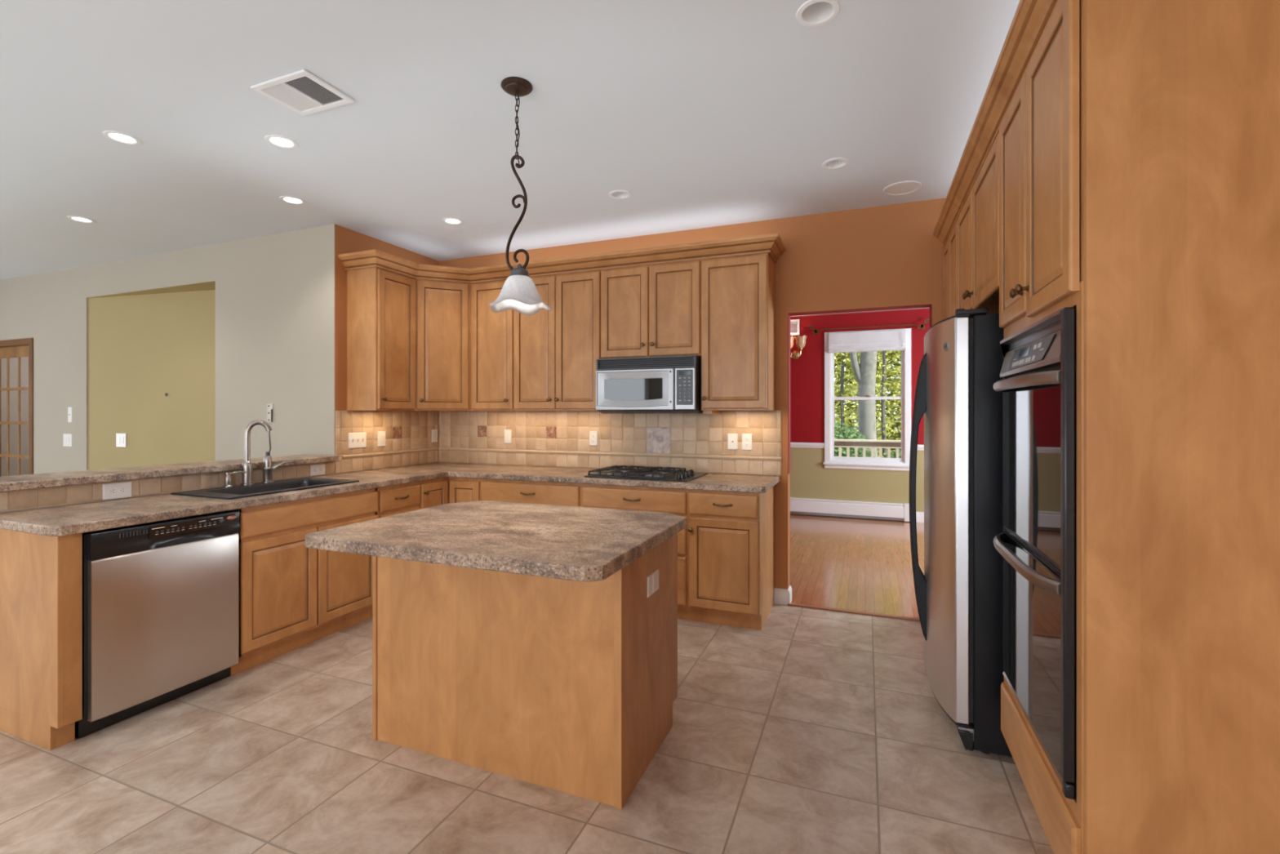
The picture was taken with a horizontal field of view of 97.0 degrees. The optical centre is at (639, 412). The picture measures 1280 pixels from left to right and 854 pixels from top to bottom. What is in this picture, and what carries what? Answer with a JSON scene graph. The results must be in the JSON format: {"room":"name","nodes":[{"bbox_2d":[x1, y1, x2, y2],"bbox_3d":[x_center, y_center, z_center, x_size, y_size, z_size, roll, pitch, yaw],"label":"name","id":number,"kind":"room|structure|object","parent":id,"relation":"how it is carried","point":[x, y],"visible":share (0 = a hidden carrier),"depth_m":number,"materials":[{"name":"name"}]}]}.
{"room":"kitchen","nodes":[
{"label":"kitchen","id":0,"kind":"room"},
{"bbox_2d":[0,337,33,476],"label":"glass door","id":1,"kind":"structure","parent":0,"point":[24,360],"depth_m":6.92,"materials":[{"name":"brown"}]},
{"bbox_2d":[0,223,334,474],"bbox_3d":[-5.054,-0.014,5.393,6.020,2.790,0.117,0,0,22],"label":"wall","id":2,"kind":"structure","parent":0,"point":[275,293],"depth_m":4.65,"materials":[{"name":"beige paint"}]},
{"bbox_2d":[62,433,72,446],"bbox_3d":[-5.601,0.266,5.543,0.150,0.125,0.008,0,0,22],"label":"switch plate","id":3,"kind":"object","parent":2,"relation":"attached to","point":[67,437],"visible":1,"depth_m":5.54,"materials":[{"name":"white plastic"}]},
{"bbox_2d":[67,406,72,422],"bbox_3d":[-5.563,0.016,5.527,0.066,0.150,0.010,0,0,22],"label":"wall control","id":4,"kind":"object","parent":2,"relation":"attached to","point":[69,408],"visible":1,"depth_m":5.52,"materials":[{"name":"white plastic"}]},
{"bbox_2d":[88,280,215,470],"bbox_3d":[-3.927,-0.202,5.115,2.794,2.406,0.426,0,0,22],"label":"wall niche","id":5,"kind":"object","parent":2,"relation":"in","point":[144,345],"visible":0.36,"depth_m":5.25,"materials":[{"name":"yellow paint"}]},
{"bbox_2d":[115,433,126,447],"bbox_3d":[-4.882,0.256,5.329,0.125,0.130,0.008,0,0,14],"label":"switch plate","id":6,"kind":"object","parent":5,"relation":"attached to","point":[121,438],"visible":1,"depth_m":5.33,"materials":[{"name":"white plastic"}]},
{"bbox_2d":[266,403,273,422],"bbox_3d":[-2.926,0.000,4.475,0.067,0.150,0.014,0,0,22],"label":"mounting bracket","id":7,"kind":"object","parent":2,"relation":"attached to","point":[269,406],"visible":1,"depth_m":4.47,"materials":[{"name":"white metal"}]},
{"bbox_2d":[0,224,438,512],"bbox_3d":[-2.474,-0.014,3.896,0.120,2.790,2.970,0,0,22],"label":"wall","id":8,"kind":"structure","parent":0,"point":[346,240],"depth_m":4.30,"materials":[{"name":"brown paint"}]},
{"bbox_2d":[0,461,334,512],"bbox_3d":[-2.618,0.406,3.356,0.009,0.095,1.860,0,0,22],"label":"tile backsplash","id":9,"kind":"structure","parent":8,"relation":"attached to","point":[11,500],"depth_m":3.10,"materials":[{"name":"tile"}]},
{"bbox_2d":[102,480,131,500],"bbox_3d":[-2.755,0.409,2.989,0.008,0.084,0.124,0,0,22],"label":"wall outlet","id":10,"kind":"object","parent":9,"relation":"attached to","point":[123,489],"visible":1,"depth_m":2.98,"materials":[{"name":"white plastic"}]},
{"bbox_2d":[109,488,116,493],"bbox_3d":[-2.763,0.409,2.969,0.008,0.028,0.028,0,0,22],"label":"receptacle","id":11,"kind":"object","parent":10,"relation":"attached to","point":[112,491],"depth_m":2.97,"materials":[{"name":"white plastic"}]},
{"bbox_2d":[119,487,125,493],"bbox_3d":[-2.747,0.409,3.008,0.008,0.028,0.028,0,0,22],"label":"receptacle","id":12,"kind":"object","parent":10,"relation":"attached to","point":[122,490],"depth_m":3.00,"materials":[{"name":"white plastic"}]},
{"bbox_2d":[310,463,324,475],"bbox_3d":[-2.320,0.409,4.082,0.008,0.080,0.118,0,0,22],"label":"wall outlet","id":13,"kind":"object","parent":9,"relation":"attached to","point":[315,469],"visible":1,"depth_m":4.07,"materials":[{"name":"white plastic"}]},
{"bbox_2d":[0,453,339,492],"bbox_3d":[-2.758,0.336,3.373,0.380,0.040,1.928,0,0,22],"label":"bar","id":14,"kind":"object","parent":8,"relation":"on","point":[16,482],"visible":1,"depth_m":3.10,"materials":[{"name":"stone"}]},
{"bbox_2d":[346,266,415,410],"bbox_3d":[-2.005,-0.559,4.442,0.348,1.080,0.388,0,0,22],"label":"upper cabinet","id":15,"kind":"object","parent":8,"relation":"attached to","point":[381,303],"visible":1,"depth_m":4.30,"materials":[{"name":"brown wood"}]},
{"bbox_2d":[337,232,785,283],"bbox_3d":[-0.592,-1.138,4.291,3.312,0.104,0.695,0,0,8],"label":"crown molding","id":16,"kind":"structure","parent":15,"relation":"attached to","point":[772,244],"depth_m":4.23,"materials":[{"name":"brown wood"}]},
{"bbox_2d":[334,410,438,473],"bbox_3d":[-2.066,0.218,4.734,0.017,0.472,1.094,0,0,22],"label":"tile backsplash","id":17,"kind":"structure","parent":8,"relation":"attached to","point":[408,433],"depth_m":4.68,"materials":[{"name":"tile"}]},
{"bbox_2d":[348,432,366,448],"bbox_3d":[-2.188,0.213,4.399,0.018,0.118,0.165,0,0,22],"label":"switch plate","id":18,"kind":"object","parent":17,"relation":"attached to","point":[356,440],"visible":1,"depth_m":4.39,"materials":[{"name":"white plastic"}]},
{"bbox_2d":[377,431,385,446],"bbox_3d":[-2.105,0.211,4.621,0.008,0.122,0.080,0,0,22],"label":"switch plate","id":19,"kind":"object","parent":17,"relation":"attached to","point":[381,434],"visible":1,"depth_m":4.62,"materials":[{"name":"white plastic"}]},
{"bbox_2d":[431,429,437,442],"bbox_3d":[-1.879,0.209,5.191,0.008,0.118,0.072,0,0,22],"label":"switch plate","id":20,"kind":"object","parent":17,"relation":"attached to","point":[434,432],"visible":1,"depth_m":5.18,"materials":[{"name":"white plastic"}]},
{"bbox_2d":[414,278,471,410],"bbox_3d":[-1.702,-0.559,4.853,0.602,1.080,0.617,0,0,22],"label":"upper cabinet","id":21,"kind":"object","parent":8,"relation":"attached to","point":[442,308],"visible":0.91,"depth_m":4.65,"materials":[{"name":"brown wood"}]},
{"bbox_2d":[0,0,1019,280],"bbox_3d":[-3.776,-1.409,1.939,10.950,0.001,7.810,0,0,22],"label":"ceiling","id":22,"kind":"structure","parent":0,"point":[708,113],"depth_m":2.68,"materials":[{"name":"paint"}]},
{"bbox_2d":[66,215,95,222],"bbox_3d":[-4.064,-1.462,4.123,0.148,0.115,0.148,0,0,22],"label":"recessed light","id":23,"kind":"object","parent":22,"relation":"in","point":[79,219],"visible":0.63,"depth_m":4.13,"materials":[{"name":"white paint"}]},
{"bbox_2d":[102,130,141,145],"bbox_3d":[-2.650,-1.462,2.901,0.148,0.115,0.148,0,0,22],"label":"recessed light","id":24,"kind":"object","parent":22,"relation":"in","point":[120,137],"visible":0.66,"depth_m":2.91,"materials":[{"name":"white paint"}]},
{"bbox_2d":[264,134,297,148],"bbox_3d":[-1.862,-1.462,2.943,0.148,0.115,0.148,0,0,22],"label":"recessed light","id":25,"kind":"object","parent":22,"relation":"in","point":[280,141],"visible":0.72,"depth_m":2.95,"materials":[{"name":"white paint"}]},
{"bbox_2d":[279,195,305,204],"bbox_3d":[-2.299,-1.462,3.751,0.148,0.115,0.148,0,0,22],"label":"recessed light","id":26,"kind":"object","parent":22,"relation":"in","point":[289,199],"visible":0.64,"depth_m":3.76,"materials":[{"name":"white paint"}]},
{"bbox_2d":[249,69,355,115],"bbox_3d":[-1.480,-1.403,2.493,0.330,0.012,0.250,0,0,22],"label":"ceiling vent","id":27,"kind":"object","parent":22,"relation":"in","point":[300,91],"visible":1,"depth_m":2.48,"materials":[{"name":"white metal"}]},
{"bbox_2d":[442,217,462,224],"bbox_3d":[-1.374,-1.462,4.158,0.148,0.115,0.148,0,0,22],"label":"recessed light","id":28,"kind":"object","parent":22,"relation":"in","point":[450,220],"visible":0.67,"depth_m":4.17,"materials":[{"name":"white paint"}]},
{"bbox_2d":[489,76,551,315],"bbox_3d":[-0.516,-0.926,2.444,0.264,0.966,0.263,0,0,0],"label":"pendant light","id":29,"kind":"object","parent":22,"relation":"hanging from","point":[519,293],"visible":1,"depth_m":2.43,"materials":[{"name":"brown metal"}]},
{"bbox_2d":[608,190,631,199],"bbox_3d":[-0.129,-1.462,3.655,0.148,0.115,0.148,0,0,22],"label":"recessed light","id":30,"kind":"object","parent":22,"relation":"in","point":[616,194],"visible":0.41,"depth_m":3.69,"materials":[{"name":"white paint"}]},
{"bbox_2d":[795,0,839,26],"bbox_3d":[0.625,-1.462,1.991,0.148,0.115,0.148,0,0,22],"label":"recessed light","id":31,"kind":"object","parent":22,"relation":"in","point":[812,13],"visible":1,"depth_m":2.03,"materials":[{"name":"white paint"}]},
{"bbox_2d":[822,157,849,169],"bbox_3d":[1.106,-1.462,3.199,0.148,0.115,0.148,0,0,22],"label":"recessed light","id":32,"kind":"object","parent":22,"relation":"in","point":[837,162],"visible":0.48,"depth_m":3.23,"materials":[{"name":"white paint"}]},
{"bbox_2d":[883,181,922,195],"bbox_3d":[1.644,-1.406,3.551,0.224,0.006,0.224,0,0,22],"label":"ceiling speaker","id":33,"kind":"object","parent":22,"relation":"attached to","point":[903,188],"visible":1,"depth_m":3.54,"materials":[{"name":"white paint"}]},
{"bbox_2d":[885,182,919,194],"bbox_3d":[1.644,-1.407,3.551,0.189,0.004,0.189,0,0,35],"label":"grille","id":34,"kind":"object","parent":33,"relation":"attached to","point":[896,188],"depth_m":3.54,"materials":[{"name":"white paint"}]},
{"bbox_2d":[0,513,1053,853],"bbox_3d":[-2.411,1.406,3.408,12.400,0.050,11.550,0,0,22],"label":"floor","id":35,"kind":"structure","parent":0,"point":[812,731],"depth_m":2.19,"materials":[{"name":"tile"}]},
{"bbox_2d":[0,528,82,750],"bbox_3d":[-2.627,0.940,2.446,0.601,0.883,0.078,0,0,22],"label":"base cabinet","id":36,"kind":"object","parent":35,"relation":"on","point":[41,575],"visible":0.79,"depth_m":2.36,"materials":[{"name":"brown wood"}]},
{"bbox_2d":[75,510,239,738],"bbox_3d":[-2.461,0.942,2.761,0.616,0.870,0.616,0,0,22],"label":"dishwasher","id":37,"kind":"object","parent":35,"relation":"on","point":[160,598],"visible":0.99,"depth_m":2.59,"materials":[{"name":"silver metal"}]},
{"bbox_2d":[226,487,377,675],"bbox_3d":[-2.201,0.940,3.488,0.620,0.883,0.910,0,0,22],"label":"base cabinet","id":38,"kind":"object","parent":35,"relation":"on","point":[292,595],"visible":0.72,"depth_m":3.25,"materials":[{"name":"brown wood"}]},
{"bbox_2d":[371,480,420,617],"bbox_3d":[-1.945,0.940,4.086,0.655,0.883,0.386,0,0,22],"label":"base cabinet","id":39,"kind":"object","parent":35,"relation":"on","point":[393,500],"visible":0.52,"depth_m":3.95,"materials":[{"name":"brown wood"}]},
{"bbox_2d":[419,476,480,509],"bbox_3d":[-1.589,0.940,4.641,0.905,0.883,0.905,0,0,22],"label":"base cabinet","id":40,"kind":"object","parent":35,"relation":"on","point":[447,490],"visible":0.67,"depth_m":4.35,"materials":[{"name":"brown wood"}]},
{"bbox_2d":[0,462,779,536],"bbox_3d":[-0.973,0.476,3.308,3.104,0.040,2.952,0,0,22],"label":"countertop","id":41,"kind":"structure","parent":40,"relation":"on","point":[69,519],"depth_m":3.33,"materials":[{"name":"stone"}]},
{"bbox_2d":[170,476,359,499],"bbox_3d":[-2.240,0.543,3.458,0.502,0.196,0.828,0,0,22],"label":"sink","id":42,"kind":"object","parent":41,"relation":"in","point":[236,491],"visible":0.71,"depth_m":3.46,"materials":[{"name":"black metal"}]},
{"bbox_2d":[223,471,245,487],"bbox_3d":[-2.477,0.401,3.455,0.050,0.088,0.113,0,0,22],"label":"soap dispenser","id":43,"kind":"object","parent":42,"relation":"on","point":[228,478],"visible":1,"depth_m":3.41,"materials":[{"name":"silver metal"}]},
{"bbox_2d":[240,419,290,484],"bbox_3d":[-2.377,0.244,3.632,0.121,0.402,0.310,0,0,22],"label":"faucet","id":44,"kind":"object","parent":41,"relation":"on","point":[246,466],"visible":1,"depth_m":3.54,"materials":[{"name":"silver metal"}]},
{"bbox_2d":[584,465,707,481],"bbox_3d":[0.054,0.454,4.122,0.762,0.104,0.520,0,0,22],"label":"gas cooktop","id":45,"kind":"object","parent":41,"relation":"in","point":[644,473],"visible":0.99,"depth_m":4.00,"materials":[{"name":"black metal"}]},
{"bbox_2d":[372,533,677,808],"bbox_3d":[-0.478,0.942,2.491,1.150,0.879,0.655,0,0,22],"label":"base cabinet","id":46,"kind":"object","parent":35,"relation":"on","point":[570,686],"visible":0.69,"depth_m":2.17,"materials":[{"name":"brown wood"}]},
{"bbox_2d":[305,500,686,582],"bbox_3d":[-0.519,0.479,2.337,1.238,0.046,0.965,0,0,22],"label":"countertop","id":47,"kind":"structure","parent":46,"relation":"on","point":[563,542],"depth_m":2.08,"materials":[{"name":"stone"}]},
{"bbox_2d":[647,568,658,597],"bbox_3d":[0.055,0.679,2.262,0.008,0.080,0.122,0,0,22],"label":"blank plate","id":48,"kind":"object","parent":46,"relation":"attached to","point":[653,579],"visible":1,"depth_m":2.25,"materials":[{"name":"white plastic"}]},
{"bbox_2d":[480,478,581,506],"bbox_3d":[-0.719,0.940,4.432,0.863,0.883,0.655,0,0,22],"label":"base cabinet","id":49,"kind":"object","parent":35,"relation":"on","point":[499,490],"visible":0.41,"depth_m":4.15,"materials":[{"name":"brown wood"}]},
{"bbox_2d":[581,483,690,619],"bbox_3d":[0.051,0.940,4.128,0.790,0.883,0.651,0,0,22],"label":"base cabinet","id":50,"kind":"object","parent":35,"relation":"on","point":[671,500],"visible":0.32,"depth_m":3.79,"materials":[{"name":"brown wood"}]},
{"bbox_2d":[688,486,773,630],"bbox_3d":[0.635,0.940,3.894,0.467,0.883,0.655,0,0,22],"label":"base cabinet","id":51,"kind":"object","parent":35,"relation":"on","point":[731,534],"visible":0.99,"depth_m":3.63,"materials":[{"name":"brown wood"}]},
{"bbox_2d":[787,602,919,621],"bbox_3d":[1.495,1.375,3.907,0.927,0.013,0.030,0,0,22],"label":"threshold","id":52,"kind":"object","parent":35,"relation":"on","point":[791,603],"visible":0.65,"depth_m":3.90,"materials":[{"name":"brown wood"}]},
{"bbox_2d":[942,220,971,319],"bbox_3d":[2.160,0.141,3.311,0.695,2.480,0.627,0,0,22],"label":"pantry cabinet","id":53,"kind":"object","parent":35,"relation":"on","point":[950,249],"visible":0.05,"depth_m":3.38,"materials":[{"name":"brown wood"}]},
{"bbox_2d":[909,308,1012,756],"bbox_3d":[1.744,0.478,2.610,0.900,1.806,0.915,0,0,22],"label":"refrigerator","id":54,"kind":"object","parent":35,"relation":"on","point":[958,593],"visible":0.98,"depth_m":2.29,"materials":[{"name":"metal"}]},
{"bbox_2d":[999,0,1279,853],"bbox_3d":[1.504,0.141,1.634,0.724,2.480,0.852,0,0,22],"label":"tall cabinet","id":55,"kind":"object","parent":35,"relation":"on","point":[1140,140],"visible":0.99,"depth_m":1.30,"materials":[{"name":"brown wood"}]},
{"bbox_2d":[933,0,1059,247],"bbox_3d":[1.793,-1.138,2.386,0.743,0.104,2.620,0,0,22],"label":"crown molding","id":56,"kind":"structure","parent":55,"relation":"attached to","point":[1031,19],"depth_m":2.04,"materials":[{"name":"brown wood"}]},
{"bbox_2d":[993,306,1076,799],"bbox_3d":[1.455,0.349,1.654,0.660,1.227,0.740,0,0,22],"label":"double oven","id":57,"kind":"object","parent":55,"relation":"in","point":[1037,544],"visible":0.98,"depth_m":1.60,"materials":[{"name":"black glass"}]},
{"bbox_2d":[438,197,946,589],"bbox_3d":[0.386,-0.014,4.418,5.049,2.790,0.115,0,0,22],"label":"wall","id":58,"kind":"structure","parent":0,"point":[888,255],"depth_m":3.99,"materials":[{"name":"brown paint"}]},
{"bbox_2d":[471,280,514,410],"bbox_3d":[-1.174,-0.559,4.786,0.427,1.080,0.351,0,0,22],"label":"upper cabinet","id":59,"kind":"object","parent":58,"relation":"attached to","point":[491,332],"visible":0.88,"depth_m":4.66,"materials":[{"name":"brown wood"}]},
{"bbox_2d":[513,270,601,410],"bbox_3d":[-0.613,-0.559,4.562,0.779,1.080,0.351,0,0,22],"label":"upper cabinet","id":60,"kind":"object","parent":58,"relation":"attached to","point":[557,351],"visible":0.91,"depth_m":4.42,"materials":[{"name":"brown wood"}]},
{"bbox_2d":[438,410,781,475],"bbox_3d":[-0.423,0.218,4.668,3.109,0.472,0.017,0,0,22],"label":"tile backsplash","id":61,"kind":"structure","parent":58,"relation":"attached to","point":[697,442],"depth_m":4.59,"materials":[{"name":"tile"}]},
{"bbox_2d":[504,429,511,443],"bbox_3d":[-1.157,0.205,4.955,0.072,0.118,0.008,0,0,22],"label":"switch plate","id":62,"kind":"object","parent":61,"relation":"attached to","point":[508,433],"visible":1,"depth_m":4.95,"materials":[{"name":"white plastic"}]},
{"bbox_2d":[589,431,597,445],"bbox_3d":[-0.382,0.209,4.646,0.072,0.118,0.008,0,0,22],"label":"wall outlet","id":63,"kind":"object","parent":61,"relation":"attached to","point":[593,434],"visible":1,"depth_m":4.64,"materials":[{"name":"white plastic"}]},
{"bbox_2d":[727,433,737,449],"bbox_3d":[0.690,0.213,4.219,0.076,0.118,0.010,0,0,22],"label":"jack plate","id":64,"kind":"object","parent":61,"relation":"attached to","point":[732,438],"visible":1,"depth_m":4.22,"materials":[{"name":"white plastic"}]},
{"bbox_2d":[742,433,752,449],"bbox_3d":[0.790,0.213,4.180,0.076,0.120,0.008,0,0,22],"label":"wall outlet","id":65,"kind":"object","parent":61,"relation":"attached to","point":[747,438],"visible":1,"depth_m":4.18,"materials":[{"name":"white plastic"}]},
{"bbox_2d":[600,259,701,359],"bbox_3d":[0.113,-0.753,4.274,0.782,0.692,0.351,0,0,22],"label":"upper cabinet","id":66,"kind":"object","parent":58,"relation":"attached to","point":[652,310],"visible":0.98,"depth_m":4.13,"materials":[{"name":"brown wood"}]},
{"bbox_2d":[595,355,702,413],"bbox_3d":[0.099,-0.200,4.246,0.768,0.406,0.406,0,0,22],"label":"microwave","id":67,"kind":"object","parent":66,"relation":"attached to","point":[668,384],"visible":0.99,"depth_m":4.06,"materials":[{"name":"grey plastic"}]},
{"bbox_2d":[701,253,774,413],"bbox_3d":[0.696,-0.546,4.042,0.470,1.106,0.351,0,0,22],"label":"upper cabinet","id":68,"kind":"object","parent":58,"relation":"attached to","point":[738,292],"visible":0.97,"depth_m":3.92,"materials":[{"name":"brown wood"}]},
{"bbox_2d":[773,585,791,604],"bbox_3d":[1.046,1.326,4.144,0.112,0.110,0.125,0,0,22],"label":"baseboard","id":69,"kind":"structure","parent":58,"relation":"attached to","point":[781,596],"depth_m":4.09,"materials":[{"name":"white paint"}]},
{"bbox_2d":[787,304,932,474],"bbox_3d":[1.520,-0.139,3.968,0.927,1.160,0.114,0,0,22],"label":"doorway","id":70,"kind":"structure","parent":58,"relation":"in","point":[921,306],"depth_m":4.09,"materials":[{"name":"red paint"}]},
{"bbox_2d":[790,307,929,520],"bbox_3d":[2.783,-0.019,7.535,5.800,2.800,0.120,0,0,22],"label":"wall","id":71,"kind":"structure","parent":0,"point":[810,478],"depth_m":7.59,"materials":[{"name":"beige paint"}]},
{"bbox_2d":[790,319,799,335],"bbox_3d":[2.030,-1.169,7.764,0.300,0.210,0.012,0,0,22],"label":"air vent","id":72,"kind":"object","parent":71,"relation":"in","point":[793,327],"visible":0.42,"depth_m":7.73,"materials":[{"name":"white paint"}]},
{"bbox_2d":[790,335,806,359],"bbox_3d":[2.089,-0.882,7.643,0.319,0.297,0.192,0,0,22],"label":"wall sconce","id":73,"kind":"object","parent":71,"relation":"attached to","point":[800,340],"visible":0.66,"depth_m":7.59,"materials":[{"name":"gold metal"}]},
{"bbox_2d":[790,497,909,521],"bbox_3d":[1.841,1.261,7.806,3.448,0.220,0.072,0,0,22],"label":"baseboard heater","id":74,"kind":"object","parent":71,"relation":"attached to","point":[836,508],"visible":0.51,"depth_m":7.41,"materials":[{"name":"white paint"}]},
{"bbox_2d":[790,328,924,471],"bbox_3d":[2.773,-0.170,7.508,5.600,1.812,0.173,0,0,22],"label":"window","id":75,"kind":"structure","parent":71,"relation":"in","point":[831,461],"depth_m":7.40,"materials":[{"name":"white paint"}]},
{"bbox_2d":[828,329,906,353],"bbox_3d":[2.935,-0.925,7.347,0.925,0.265,0.076,0,0,22],"label":"roman shade","id":76,"kind":"object","parent":75,"relation":"attached to","point":[885,340],"visible":1,"depth_m":7.34,"materials":[{"name":"fabric"}]},
{"bbox_2d":[790,307,928,316],"bbox_3d":[2.748,-1.359,7.447,5.600,0.080,0.070,0,0,22],"label":"crown molding","id":77,"kind":"structure","parent":71,"relation":"attached to","point":[923,308],"depth_m":7.42,"materials":[{"name":"white paint"}]},
{"bbox_2d":[808,318,929,335],"bbox_3d":[2.950,-1.106,7.359,1.468,0.141,0.081,0,0,22],"label":"curtain rod","id":78,"kind":"object","parent":71,"relation":"attached to","point":[921,326],"visible":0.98,"depth_m":7.29,"materials":[{"name":"gold metal"}]},
{"bbox_2d":[915,511,924,522],"bbox_3d":[4.412,1.316,6.814,2.040,0.130,0.014,0,0,22],"label":"baseboard","id":79,"kind":"structure","parent":71,"relation":"attached to","point":[919,515],"depth_m":7.16,"materials":[{"name":"white paint"}]},
{"label":"outside","id":80,"kind":"structure","parent":0,"visible":0},
{"bbox_3d":[3.230,1.491,8.116,8.000,0.100,1.230,0,0,22],"label":"deck","id":81,"kind":"object","parent":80,"visible":0},
{"bbox_2d":[834,439,901,457],"bbox_3d":[3.409,0.923,8.567,7.000,1.035,0.110,0,0,22],"label":"deck railing","id":82,"kind":"object","parent":81,"relation":"on","point":[840,443],"visible":0.08,"depth_m":8.53,"materials":[{"name":"wood"}]},
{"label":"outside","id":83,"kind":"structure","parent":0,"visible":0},
{"bbox_3d":[12.609,2.206,31.683,60.000,0.150,51.800,0,0,22],"label":"ground","id":84,"kind":"structure","parent":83,"visible":0},
{"bbox_2d":[840,352,844,448],"bbox_3d":[6.015,-2.318,16.909,2.928,9.006,2.908,0,0,22],"label":"tree","id":85,"kind":"object","parent":84,"relation":"on","point":[842,386],"visible":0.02,"depth_m":16.93,"materials":[{"name":"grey plant"}]},
{"bbox_2d":[834,422,875,457],"bbox_3d":[4.193,1.219,11.670,1.293,2.081,1.270,0,0,22],"label":"shrub","id":86,"kind":"object","parent":84,"relation":"on","point":[860,451],"visible":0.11,"depth_m":11.48,"materials":[{"name":"green plant"}]},
{"bbox_2d":[848,351,877,457],"bbox_3d":[5.402,-2.316,12.911,3.141,9.020,3.072,0,0,22],"label":"tree","id":87,"kind":"object","parent":84,"relation":"on","point":[864,371],"visible":0.09,"depth_m":12.85,"materials":[{"name":"grey plant"}]},
{"bbox_2d":[834,350,901,457],"bbox_3d":[8.266,-2.622,19.988,15.369,10.731,11.996,0,0,22],"label":"foliage","id":88,"kind":"object","parent":84,"relation":"on","point":[851,389],"visible":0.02,"depth_m":20.67,"materials":[{"name":"green plant"}]},
{"bbox_2d":[880,351,887,457],"bbox_3d":[7.207,-2.319,15.979,3.014,9.003,2.940,0,0,22],"label":"tree","id":89,"kind":"object","parent":84,"relation":"on","point":[884,356],"visible":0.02,"depth_m":16.04,"materials":[{"name":"grey plant"}]},
{"bbox_2d":[876,351,901,361],"bbox_3d":[8.440,-2.318,18.133,3.408,9.008,3.402,0,0,22],"label":"tree","id":90,"kind":"object","parent":84,"relation":"on","point":[898,357],"visible":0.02,"depth_m":18.48,"materials":[{"name":"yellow plant"}]},
{"bbox_2d":[883,448,901,457],"bbox_3d":[5.454,1.426,11.387,1.546,1.620,1.263,0,0,22],"label":"shrub","id":91,"kind":"object","parent":84,"relation":"on","point":[894,455],"visible":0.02,"depth_m":11.45,"materials":[{"name":"green plant"}]},
{"bbox_3d":[1.301,-0.014,-0.031,0.120,2.790,7.705,0,0,22],"label":"wall","id":92,"kind":"structure","parent":0,"visible":0},
{"bbox_2d":[957,132,999,314],"bbox_3d":[1.848,-0.791,2.527,0.695,0.615,1.058,0,0,22],"label":"upper cabinet","id":93,"kind":"object","parent":92,"relation":"attached to","point":[978,220],"visible":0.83,"depth_m":2.50,"materials":[{"name":"brown wood"}]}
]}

